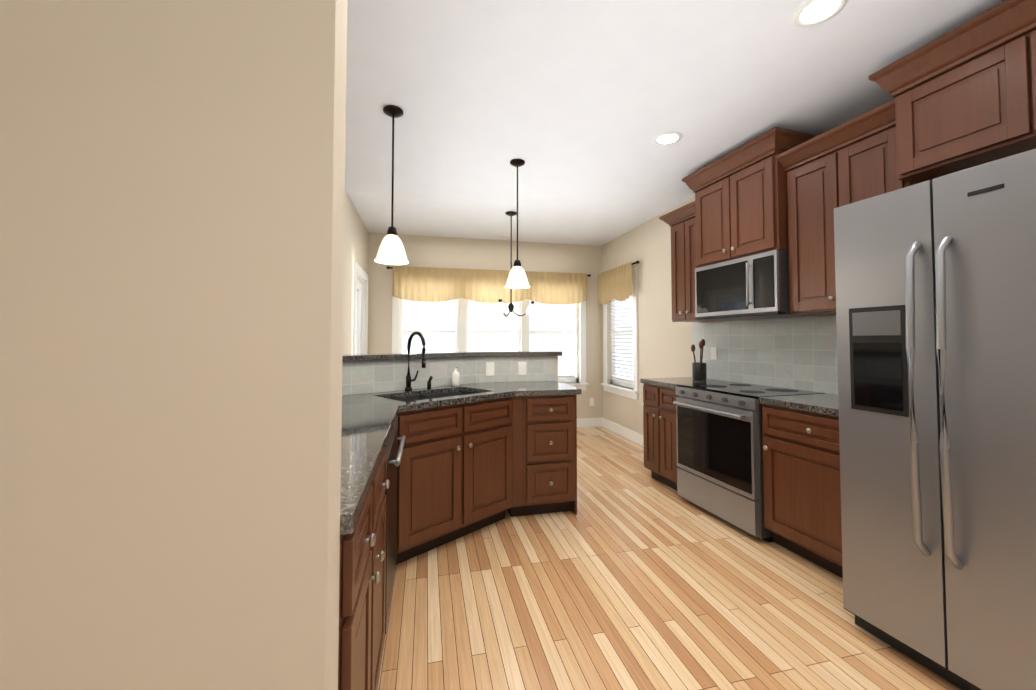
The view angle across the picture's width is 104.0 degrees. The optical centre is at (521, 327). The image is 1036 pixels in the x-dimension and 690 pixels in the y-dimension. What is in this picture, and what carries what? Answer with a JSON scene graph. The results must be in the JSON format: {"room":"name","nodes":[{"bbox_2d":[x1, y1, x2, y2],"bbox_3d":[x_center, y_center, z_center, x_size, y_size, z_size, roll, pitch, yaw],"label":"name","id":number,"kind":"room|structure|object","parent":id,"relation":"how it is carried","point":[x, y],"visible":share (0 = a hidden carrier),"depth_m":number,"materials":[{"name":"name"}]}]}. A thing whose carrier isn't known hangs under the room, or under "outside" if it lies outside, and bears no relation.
{"room":"kitchen","nodes":[
{"label":"kitchen","id":0,"kind":"room"},
{"bbox_2d":[0,0,355,689],"bbox_3d":[-2.180,-0.057,0.365,3.740,2.700,0.110,0,-2,-13],"label":"wall","id":1,"kind":"structure","parent":0,"point":[186,240],"depth_m":0.68,"materials":[{"name":"paint"}]},
{"bbox_2d":[356,211,367,309],"bbox_3d":[-1.872,0.071,4.404,0.120,2.700,1.800,0,-2,-13],"label":"wall","id":2,"kind":"structure","parent":0,"point":[361,231],"depth_m":4.81,"materials":[{"name":"paint"}]},
{"bbox_2d":[353,262,367,353],"bbox_3d":[-1.937,0.374,4.739,0.130,2.115,0.950,0,-2,-13],"label":"door frame","id":3,"kind":"structure","parent":2,"relation":"attached to","point":[360,329],"depth_m":5.00,"materials":[{"name":"white wood"}]},
{"bbox_2d":[368,233,603,418],"bbox_3d":[-0.418,0.113,5.740,3.560,2.700,0.120,0,-2,-13],"label":"wall","id":4,"kind":"structure","parent":0,"point":[421,251],"depth_m":5.71,"materials":[{"name":"paint"}]},
{"bbox_2d":[392,296,588,390],"bbox_3d":[-0.386,0.090,5.715,2.780,1.665,0.165,0,-2,-13],"label":"window","id":5,"kind":"structure","parent":4,"relation":"in","point":[462,332],"depth_m":5.79,"materials":[{"name":"white wood"}]},
{"bbox_2d":[403,301,454,350],"bbox_3d":[-1.254,-0.019,5.522,0.680,0.671,0.051,0,-2,-13],"label":"window blinds","id":6,"kind":"object","parent":5,"relation":"attached to","point":[404,301],"depth_m":5.52,"materials":[{"name":"white plastic"}]},
{"bbox_2d":[469,302,517,349],"bbox_3d":[-0.392,-0.014,5.724,0.685,0.660,0.051,0,-2,-13],"label":"window blinds","id":7,"kind":"object","parent":5,"relation":"attached to","point":[470,302],"depth_m":5.71,"materials":[{"name":"white plastic"}]},
{"bbox_2d":[531,303,576,378],"bbox_3d":[0.475,0.203,5.920,0.684,1.090,0.051,0,-2,-13],"label":"window blinds","id":8,"kind":"object","parent":5,"relation":"attached to","point":[570,376],"depth_m":5.93,"materials":[{"name":"white plastic"}]},
{"bbox_2d":[577,418,601,427],"bbox_3d":[-0.401,1.395,5.626,3.320,0.130,0.030,0,-2,-13],"label":"baseboard","id":9,"kind":"structure","parent":4,"relation":"attached to","point":[582,422],"depth_m":5.95,"materials":[{"name":"white wood"}]},
{"bbox_2d":[589,398,593,405],"bbox_3d":[1.042,1.104,5.985,0.070,0.115,0.005,0,-2,-13],"label":"outlet","id":10,"kind":"object","parent":4,"relation":"attached to","point":[591,401],"visible":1,"depth_m":5.98,"materials":[{"name":"white plastic"}]},
{"bbox_2d":[600,196,696,434],"bbox_3d":[1.521,0.090,5.002,0.120,2.700,2.180,0,-2,-13],"label":"wall","id":11,"kind":"structure","parent":0,"point":[664,345],"depth_m":4.79,"materials":[{"name":"paint"}]},
{"bbox_2d":[601,266,638,399],"bbox_3d":[1.368,0.083,5.511,0.165,1.665,1.010,0,-2,-13],"label":"window","id":12,"kind":"structure","parent":11,"relation":"in","point":[622,391],"depth_m":5.39,"materials":[{"name":"white wood"}]},
{"bbox_2d":[609,279,633,383],"bbox_3d":[1.375,0.061,5.514,0.051,1.350,0.700,0,-2,-13],"label":"window blinds","id":13,"kind":"object","parent":12,"relation":"attached to","point":[629,319],"visible":0.62,"depth_m":5.50,"materials":[{"name":"white plastic"}]},
{"bbox_2d":[602,417,643,446],"bbox_3d":[1.457,1.373,4.936,0.015,0.130,2.160,0,-2,-13],"label":"baseboard","id":14,"kind":"structure","parent":11,"relation":"attached to","point":[631,435],"depth_m":5.35,"materials":[{"name":"white wood"}]},
{"bbox_2d":[378,427,961,689],"bbox_3d":[-0.697,1.363,1.622,7.220,0.060,7.930,0,-2,-13],"label":"floor","id":15,"kind":"structure","parent":0,"point":[632,574],"depth_m":1.93,"materials":[{"name":"brown wood"}]},
{"bbox_2d":[338,486,380,689],"bbox_3d":[-0.670,0.871,0.937,0.624,0.880,0.370,0,-2,-13],"label":"base cabinet","id":16,"kind":"object","parent":15,"relation":"on","point":[356,577],"visible":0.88,"depth_m":0.93,"materials":[{"name":"brown wood"}]},
{"bbox_2d":[369,447,389,689],"bbox_3d":[-0.762,0.884,1.331,0.624,0.880,0.436,0,-2,-13],"label":"base cabinet","id":17,"kind":"object","parent":15,"relation":"on","point":[380,484],"visible":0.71,"depth_m":1.36,"materials":[{"name":"brown wood"}]},
{"bbox_2d":[385,416,405,633],"bbox_3d":[-0.870,0.904,1.838,0.636,0.872,0.598,0,-2,-13],"label":"dishwasher","id":18,"kind":"object","parent":15,"relation":"on","point":[394,454],"visible":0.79,"depth_m":1.80,"materials":[{"name":"black"}]},
{"bbox_2d":[344,356,557,395],"bbox_3d":[-0.524,0.800,2.787,2.020,1.140,1.402,0,-2,-13],"label":"wall","id":19,"kind":"structure","parent":15,"relation":"on","point":[556,368],"depth_m":3.59,"materials":[{"name":"paint"}]},
{"bbox_2d":[342,356,554,395],"bbox_3d":[-0.319,0.319,2.146,1.860,0.219,2.527,0,-2,-13],"label":"tile backsplash","id":20,"kind":"structure","parent":19,"relation":"attached to","point":[361,377],"depth_m":3.13,"materials":[{"name":"grey tile"}]},
{"bbox_2d":[486,362,493,375],"bbox_3d":[-0.264,0.355,3.443,0.072,0.114,0.006,0,-2,-13],"label":"outlet","id":21,"kind":"object","parent":20,"relation":"attached to","point":[490,368],"depth_m":3.44,"materials":[{"name":"white plastic"}]},
{"bbox_2d":[518,362,525,374],"bbox_3d":[0.009,0.357,3.507,0.072,0.114,0.006,0,-2,-13],"label":"outlet","id":22,"kind":"object","parent":20,"relation":"attached to","point":[521,365],"depth_m":3.50,"materials":[{"name":"white plastic"}]},
{"bbox_2d":[342,351,561,361],"bbox_3d":[-0.451,0.192,2.254,2.190,0.039,2.790,0,-2,-13],"label":"bar","id":23,"kind":"object","parent":19,"relation":"on","point":[383,356],"visible":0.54,"depth_m":3.17,"materials":[{"name":"grey stone"}]},
{"bbox_2d":[396,391,512,564],"bbox_3d":[-0.567,0.928,2.734,0.623,0.879,0.910,-2,-3,45],"label":"base cabinet","id":24,"kind":"object","parent":15,"relation":"on","point":[455,475],"visible":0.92,"depth_m":2.49,"materials":[{"name":"brown wood"}]},
{"bbox_2d":[340,390,407,534],"bbox_3d":[-0.924,0.535,1.996,0.630,0.220,2.529,0,-2,-13],"label":"countertop","id":25,"kind":"structure","parent":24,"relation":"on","point":[368,421],"depth_m":1.46,"materials":[{"name":"stone"}]},
{"bbox_2d":[408,381,581,410],"bbox_3d":[-0.176,0.564,2.907,1.242,0.220,1.096,0,-2,-13],"label":"countertop","id":26,"kind":"structure","parent":24,"relation":"on","point":[489,390],"depth_m":2.94,"materials":[{"name":"stone"}]},
{"bbox_2d":[405,331,432,390],"bbox_3d":[-0.720,0.241,2.852,0.195,0.420,0.288,0,-2,-13],"label":"faucet","id":27,"kind":"object","parent":26,"relation":"on","point":[409,380],"visible":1,"depth_m":2.85,"materials":[{"name":"black metal"}]},
{"bbox_2d":[393,392,473,401],"bbox_3d":[-0.574,0.579,2.752,0.828,0.179,0.728,0,-2,-13],"label":"sink basin","id":28,"kind":"object","parent":26,"relation":"in","point":[430,395],"depth_m":2.88,"materials":[{"name":"silver metal"}]},
{"bbox_2d":[452,367,458,385],"bbox_3d":[-0.517,0.384,3.187,0.059,0.154,0.061,0,-2,-13],"label":"soap bottle","id":29,"kind":"object","parent":26,"relation":"on","point":[455,377],"visible":1,"depth_m":3.16,"materials":[{"name":"white ceramic"}]},
{"bbox_2d":[507,396,522,516],"bbox_3d":[-0.087,0.942,3.160,0.078,0.880,0.575,0,-2,-13],"label":"base cabinet","id":30,"kind":"object","parent":15,"relation":"on","point":[514,510],"visible":0.44,"depth_m":2.88,"materials":[{"name":"brown wood"}]},
{"bbox_2d":[521,395,576,515],"bbox_3d":[0.153,0.943,3.191,0.405,0.880,0.624,0,-2,-13],"label":"base cabinet","id":31,"kind":"object","parent":15,"relation":"on","point":[549,453],"visible":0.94,"depth_m":2.92,"materials":[{"name":"brown wood"}]},
{"bbox_2d":[643,383,677,490],"bbox_3d":[1.470,0.956,3.608,0.624,0.879,0.507,1,-2,-18],"label":"base cabinet","id":32,"kind":"object","parent":15,"relation":"on","point":[659,434],"visible":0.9,"depth_m":3.53,"materials":[{"name":"brown wood"}]},
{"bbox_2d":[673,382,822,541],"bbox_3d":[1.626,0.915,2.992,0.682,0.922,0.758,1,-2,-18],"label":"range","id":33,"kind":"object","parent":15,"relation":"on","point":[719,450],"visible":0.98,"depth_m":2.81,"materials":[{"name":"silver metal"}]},
{"bbox_2d":[762,404,842,577],"bbox_3d":[1.881,0.915,2.321,0.624,0.880,0.668,1,-2,-18],"label":"base cabinet","id":34,"kind":"object","parent":15,"relation":"on","point":[801,484],"visible":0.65,"depth_m":2.29,"materials":[{"name":"brown wood"}]},
{"bbox_2d":[640,377,838,416],"bbox_3d":[1.698,0.474,2.952,0.602,0.039,1.950,1,-2,-18],"label":"countertop","id":35,"kind":"structure","parent":34,"relation":"on","point":[825,403],"depth_m":2.50,"materials":[{"name":"stone"}]},
{"bbox_2d":[691,339,706,379],"bbox_3d":[1.619,0.292,3.676,0.122,0.370,0.129,0,-2,-13],"label":"utensil crock","id":36,"kind":"object","parent":35,"relation":"on","point":[699,370],"visible":1,"depth_m":3.64,"materials":[{"name":"black ceramic"}]},
{"bbox_2d":[834,148,1035,689],"bbox_3d":[1.943,0.387,1.540,0.940,1.886,0.870,1,-2,-18],"label":"fridge","id":37,"kind":"object","parent":15,"relation":"on","point":[935,280],"visible":1,"depth_m":1.47,"materials":[{"name":"grey metal"}]},
{"bbox_2d":[345,0,1004,245],"bbox_3d":[-0.697,-1.390,1.710,7.220,0.150,7.930,0,-2,-13],"label":"ceiling","id":38,"kind":"structure","parent":0,"point":[577,106],"depth_m":2.35,"materials":[{"name":"paint"}]},
{"bbox_2d":[375,105,408,264],"bbox_3d":[-0.791,-0.870,2.488,0.198,0.939,0.198,0,-2,-13],"label":"pendant light","id":39,"kind":"object","parent":38,"relation":"hanging from","point":[391,250],"visible":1,"depth_m":2.46,"materials":[{"name":"white glass"}]},
{"bbox_2d":[498,235,518,239],"bbox_3d":[-0.177,-1.236,5.587,0.280,0.012,0.130,0,-2,-13],"label":"ceiling vent","id":40,"kind":"object","parent":38,"relation":"in","point":[507,237],"visible":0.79,"depth_m":5.56,"materials":[{"name":"white"}]},
{"bbox_2d":[493,211,539,316],"bbox_3d":[-0.077,-0.697,4.531,0.551,1.155,0.569,0,-2,-13],"label":"pendant chandelier","id":41,"kind":"object","parent":38,"relation":"hanging from","point":[500,308],"visible":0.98,"depth_m":4.46,"materials":[{"name":"white glass"}]},
{"bbox_2d":[505,159,529,288],"bbox_3d":[-0.030,-0.817,3.209,0.198,0.999,0.198,0,-2,-13],"label":"pendant light","id":42,"kind":"object","parent":38,"relation":"hanging from","point":[517,277],"visible":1,"depth_m":3.17,"materials":[{"name":"white glass"}]},
{"bbox_2d":[653,131,681,145],"bbox_3d":[1.029,-1.325,2.846,0.190,0.008,0.190,0,-2,-13],"label":"recessed light","id":43,"kind":"object","parent":38,"relation":"in","point":[668,138],"visible":1,"depth_m":2.84,"materials":[{"name":"white"}]},
{"bbox_2d":[793,0,847,26],"bbox_3d":[1.279,-1.360,1.734,0.190,0.008,0.190,0,-2,-13],"label":"recessed light","id":44,"kind":"object","parent":38,"relation":"in","point":[808,13],"visible":1,"depth_m":1.74,"materials":[{"name":"white plastic"}]},
{"bbox_2d":[697,315,837,394],"bbox_3d":[2.617,-0.028,1.280,0.120,2.700,5.600,1,-2,-18],"label":"wall","id":45,"kind":"structure","parent":0,"point":[770,319],"depth_m":3.15,"materials":[{"name":"paint"}]},
{"bbox_2d":[659,201,733,321],"bbox_3d":[1.589,-0.554,3.641,0.411,1.000,0.533,1,-2,-18],"label":"upper cabinet","id":46,"kind":"object","parent":45,"relation":"attached to","point":[681,221],"visible":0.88,"depth_m":3.61,"materials":[{"name":"brown wood"}]},
{"bbox_2d":[682,127,815,267],"bbox_3d":[1.731,-0.887,3.082,0.486,0.770,0.882,1,-2,-18],"label":"upper cabinet","id":47,"kind":"object","parent":45,"relation":"attached to","point":[740,192],"visible":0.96,"depth_m":2.90,"materials":[{"name":"brown wood"}]},
{"bbox_2d":[695,250,820,319],"bbox_3d":[1.742,-0.284,3.067,0.459,0.425,0.754,1,-2,-18],"label":"microwave","id":48,"kind":"object","parent":47,"relation":"attached to","point":[755,286],"visible":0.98,"depth_m":2.90,"materials":[{"name":"silver metal"}]},
{"bbox_2d":[692,316,837,393],"bbox_3d":[1.978,0.197,3.050,0.153,0.519,1.944,0,-2,-13],"label":"tile backsplash","id":49,"kind":"structure","parent":45,"relation":"attached to","point":[797,353],"depth_m":3.12,"materials":[{"name":"grey tile"}]},
{"bbox_2d":[711,347,716,359],"bbox_3d":[1.764,0.239,3.708,0.004,0.114,0.072,1,-2,-18],"label":"electrical outlet","id":50,"kind":"object","parent":49,"relation":"attached to","point":[714,353],"visible":1,"depth_m":3.70,"materials":[{"name":"white plastic"}]},
{"bbox_2d":[777,99,917,314],"bbox_3d":[1.984,-0.618,2.402,0.411,1.050,0.666,1,-2,-18],"label":"upper cabinet","id":51,"kind":"object","parent":45,"relation":"attached to","point":[848,162],"visible":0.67,"depth_m":2.42,"materials":[{"name":"brown wood"}]},
{"bbox_2d":[869,0,1035,182],"bbox_3d":[2.176,-1.022,1.647,0.511,0.550,1.032,1,-2,-18],"label":"upper cabinet","id":52,"kind":"object","parent":45,"relation":"attached to","point":[964,94],"visible":0.98,"depth_m":1.76,"materials":[{"name":"brown wood"}]},
{"label":"outside","id":53,"kind":"structure","parent":0,"visible":0},
{"bbox_2d":[403,286,633,380],"bbox_3d":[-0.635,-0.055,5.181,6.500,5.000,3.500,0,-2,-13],"label":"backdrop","id":54,"kind":"structure","parent":53,"point":[617,358],"depth_m":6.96,"materials":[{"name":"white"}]},
{"bbox_3d":[-0.377,-0.774,5.678,2.884,0.040,0.071,0,-2,-13],"label":"curtain rod","id":55,"kind":"object","parent":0,"visible":0},
{"bbox_2d":[392,266,586,304],"bbox_3d":[-0.363,-0.564,5.615,2.720,0.465,0.036,0,-2,-13],"label":"valance","id":56,"kind":"object","parent":55,"relation":"hanging from","point":[423,284],"visible":0.88,"depth_m":5.57,"materials":[{"name":"fabric"}]},
{"bbox_3d":[1.298,-0.780,5.502,0.044,0.040,1.164,0,-2,-13],"label":"curtain rod","id":57,"kind":"object","parent":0,"visible":0},
{"bbox_2d":[597,262,632,303],"bbox_3d":[1.251,-0.568,5.495,0.036,0.465,1.020,0,-2,-13],"label":"valance","id":58,"kind":"object","parent":57,"relation":"hanging from","point":[615,283],"visible":1,"depth_m":5.44,"materials":[{"name":"fabric"}]}
]}

